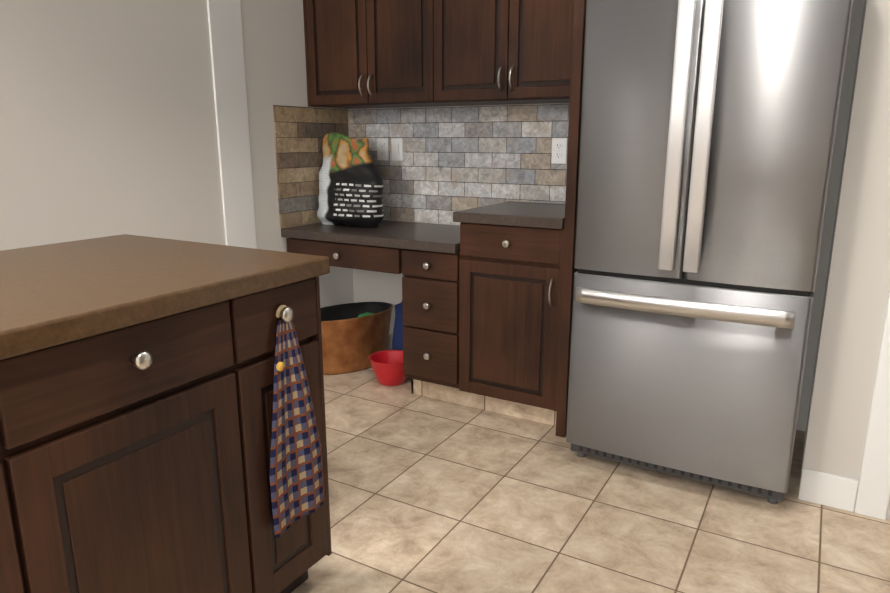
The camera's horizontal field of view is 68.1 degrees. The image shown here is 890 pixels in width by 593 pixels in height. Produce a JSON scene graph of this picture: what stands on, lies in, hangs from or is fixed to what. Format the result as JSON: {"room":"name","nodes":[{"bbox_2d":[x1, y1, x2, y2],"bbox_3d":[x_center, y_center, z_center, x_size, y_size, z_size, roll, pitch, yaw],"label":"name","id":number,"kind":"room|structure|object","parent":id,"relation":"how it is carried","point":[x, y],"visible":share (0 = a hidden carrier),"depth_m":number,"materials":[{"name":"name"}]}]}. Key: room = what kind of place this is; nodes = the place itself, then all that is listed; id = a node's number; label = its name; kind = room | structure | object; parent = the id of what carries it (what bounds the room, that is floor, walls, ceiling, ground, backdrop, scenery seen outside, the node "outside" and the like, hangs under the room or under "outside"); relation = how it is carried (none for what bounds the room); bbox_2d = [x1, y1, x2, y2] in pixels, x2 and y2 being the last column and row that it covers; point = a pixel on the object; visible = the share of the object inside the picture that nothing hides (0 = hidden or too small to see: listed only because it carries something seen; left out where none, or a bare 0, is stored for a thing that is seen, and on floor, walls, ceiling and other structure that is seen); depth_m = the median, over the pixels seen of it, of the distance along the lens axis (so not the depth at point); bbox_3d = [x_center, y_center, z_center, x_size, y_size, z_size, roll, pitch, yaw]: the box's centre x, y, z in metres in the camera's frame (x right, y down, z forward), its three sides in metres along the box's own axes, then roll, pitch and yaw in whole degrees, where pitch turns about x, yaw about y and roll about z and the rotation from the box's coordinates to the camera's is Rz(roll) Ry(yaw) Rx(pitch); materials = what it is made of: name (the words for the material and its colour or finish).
{"room":"kitchen","nodes":[
{"label":"kitchen","id":0,"kind":"room"},
{"bbox_2d":[0,0,353,307],"bbox_3d":[-2.098,-0.276,1.113,0.120,2.400,6.285,8,15,29],"label":"wall","id":1,"kind":"structure","parent":0,"point":[108,126],"depth_m":2.50,"materials":[{"name":"grey paint"}]},
{"bbox_2d":[207,0,256,248],"bbox_3d":[-0.941,-0.573,2.963,0.012,2.120,0.178,8,15,29],"label":"door frame","id":2,"kind":"structure","parent":1,"relation":"attached to","point":[227,59],"depth_m":2.91,"materials":[{"name":"white wood"}]},
{"bbox_2d":[273,105,348,227],"bbox_3d":[-0.676,-0.676,3.411,0.009,0.585,0.542,8,15,29],"label":"tile backsplash","id":3,"kind":"structure","parent":1,"relation":"attached to","point":[299,132],"depth_m":3.32,"materials":[{"name":"stone"}]},
{"bbox_2d":[291,367,889,592],"bbox_3d":[2.949,1.046,0.871,9.900,0.060,10.400,8,15,29],"label":"floor","id":4,"kind":"structure","parent":0,"point":[429,495],"depth_m":2.11,"materials":[{"name":"tile"}]},
{"bbox_2d":[0,270,331,592],"bbox_3d":[-1.197,0.571,0.851,0.730,0.874,2.406,8,15,29],"label":"kitchen island","id":5,"kind":"object","parent":4,"relation":"on","point":[136,388],"depth_m":1.26,"materials":[{"name":"brown wood"}]},
{"bbox_2d":[0,234,329,349],"bbox_3d":[-1.222,0.124,0.751,0.780,0.042,2.432,8,15,29],"label":"island countertop","id":6,"kind":"structure","parent":5,"relation":"on","point":[56,290],"depth_m":1.35,"materials":[{"name":"brown stone"}]},
{"bbox_2d":[270,305,324,538],"bbox_3d":[-0.357,0.283,1.559,0.022,0.546,0.189,8,15,29],"label":"hanging towel","id":7,"kind":"object","parent":5,"relation":"hanging from","point":[296,481],"visible":0.92,"depth_m":1.56,"materials":[{"name":"multicoloured fabric"}]},
{"bbox_2d":[320,302,393,374],"bbox_3d":[-0.524,0.224,3.533,0.357,0.302,0.536,8,15,29],"label":"tub","id":8,"kind":"object","parent":4,"relation":"on","point":[355,336],"visible":0.69,"depth_m":3.43,"materials":[{"name":"brown metal"}]},
{"bbox_2d":[369,350,405,385],"bbox_3d":[-0.269,0.365,3.305,0.224,0.134,0.224,8,15,29],"label":"bowl","id":9,"kind":"object","parent":4,"relation":"on","point":[387,366],"visible":0.73,"depth_m":3.25,"materials":[{"name":"red plastic"}]},
{"bbox_2d":[392,301,403,350],"bbox_3d":[-0.165,0.171,3.494,0.252,0.423,0.150,8,15,29],"label":"bag","id":10,"kind":"object","parent":4,"relation":"on","point":[397,341],"visible":0.12,"depth_m":3.47,"materials":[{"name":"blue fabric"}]},
{"bbox_2d":[397,249,472,405],"bbox_3d":[0.085,0.101,3.159,0.354,0.719,0.524,8,15,29],"label":"base cabinet","id":11,"kind":"object","parent":4,"relation":"on","point":[437,288],"depth_m":2.93,"materials":[{"name":"brown wood"}]},
{"bbox_2d":[453,221,563,425],"bbox_3d":[0.391,0.075,2.971,0.468,0.855,0.524,8,15,29],"label":"base cabinet","id":12,"kind":"object","parent":4,"relation":"on","point":[481,297],"depth_m":2.73,"materials":[{"name":"brown wood"}]},
{"bbox_2d":[281,221,456,252],"bbox_3d":[-0.246,-0.313,3.250,0.988,0.042,0.556,8,15,29],"label":"countertop","id":13,"kind":"structure","parent":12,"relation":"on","point":[423,237],"depth_m":3.09,"materials":[{"name":"stone"}]},
{"bbox_2d":[317,132,383,227],"bbox_3d":[-0.487,-0.589,3.309,0.403,0.462,0.207,8,15,29],"label":"bag","id":14,"kind":"object","parent":13,"relation":"on","point":[351,188],"visible":1,"depth_m":3.26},
{"bbox_2d":[453,201,564,228],"bbox_3d":[0.381,-0.360,2.862,0.480,0.042,0.564,8,15,29],"label":"countertop","id":15,"kind":"structure","parent":12,"relation":"on","point":[522,215],"depth_m":2.68,"materials":[{"name":"stone"}]},
{"bbox_2d":[556,0,586,437],"bbox_3d":[0.951,-0.471,2.479,0.933,2.146,0.607,8,15,29],"label":"panel","id":16,"kind":"object","parent":4,"relation":"on","point":[569,270],"visible":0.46,"depth_m":2.49,"materials":[{"name":"brown wood"}]},
{"bbox_2d":[566,0,852,503],"bbox_3d":[0.942,-0.236,2.394,0.748,1.727,0.791,8,15,29],"label":"fridge","id":17,"kind":"object","parent":4,"relation":"on","point":[707,133],"visible":1,"depth_m":2.08,"materials":[{"name":"grey metal"}]},
{"bbox_2d":[348,0,864,430],"bbox_3d":[0.969,-0.690,2.852,3.640,2.400,0.120,8,15,29],"label":"wall","id":18,"kind":"structure","parent":0,"point":[371,286],"depth_m":2.63,"materials":[{"name":"grey paint"}]},
{"bbox_2d":[303,0,446,108],"bbox_3d":[-0.272,-1.329,3.171,0.784,0.790,0.323,8,15,29],"label":"upper cabinet","id":19,"kind":"object","parent":18,"relation":"attached to","point":[363,54],"depth_m":3.07,"materials":[{"name":"brown wood"}]},
{"bbox_2d":[387,334,392,349],"bbox_3d":[-0.225,0.281,3.712,0.659,0.112,0.017,8,15,29],"label":"baseboard","id":20,"kind":"structure","parent":18,"relation":"attached to","point":[389,347],"depth_m":3.75,"materials":[{"name":"white"}]},
{"bbox_2d":[349,103,568,224],"bbox_3d":[0.099,-0.650,3.302,1.463,0.585,0.008,8,15,29],"label":"tile backsplash","id":21,"kind":"structure","parent":18,"relation":"attached to","point":[459,158],"depth_m":3.29,"materials":[{"name":"stone"}]},
{"bbox_2d":[377,138,388,159],"bbox_3d":[-0.333,-0.786,3.515,0.072,0.116,0.009,8,15,29],"label":"electrical outlet","id":22,"kind":"object","parent":21,"relation":"attached to","point":[382,149],"visible":1,"depth_m":3.51,"materials":[{"name":"white plastic"}]},
{"bbox_2d":[391,138,402,160],"bbox_3d":[-0.254,-0.775,3.467,0.072,0.116,0.015,8,15,29],"label":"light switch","id":23,"kind":"object","parent":21,"relation":"attached to","point":[397,149],"visible":1,"depth_m":3.46,"materials":[{"name":"white plastic"}]},
{"bbox_2d":[443,0,573,105],"bbox_3d":[0.321,-1.249,2.838,0.766,0.790,0.323,8,15,29],"label":"upper cabinet","id":24,"kind":"object","parent":18,"relation":"attached to","point":[496,52],"depth_m":2.75,"materials":[{"name":"brown wood"}]},
{"bbox_2d":[551,138,566,163],"bbox_3d":[0.525,-0.671,3.032,0.072,0.116,0.009,8,15,29],"label":"electrical outlet","id":25,"kind":"object","parent":18,"relation":"attached to","point":[559,150],"visible":1,"depth_m":3.03,"materials":[{"name":"white plastic"}]},
{"bbox_2d":[799,0,889,508],"bbox_3d":[1.818,-0.479,1.967,1.060,2.400,0.605,8,15,29],"label":"wall","id":26,"kind":"structure","parent":0,"point":[855,300],"depth_m":2.04,"materials":[{"name":"grey paint"}]},
{"bbox_2d":[854,291,889,519],"bbox_3d":[1.745,-0.276,1.731,0.906,2.114,0.147,8,15,29],"label":"door frame","id":27,"kind":"structure","parent":26,"relation":"attached to","point":[873,497],"depth_m":2.08,"materials":[{"name":"white wood"}]}
]}

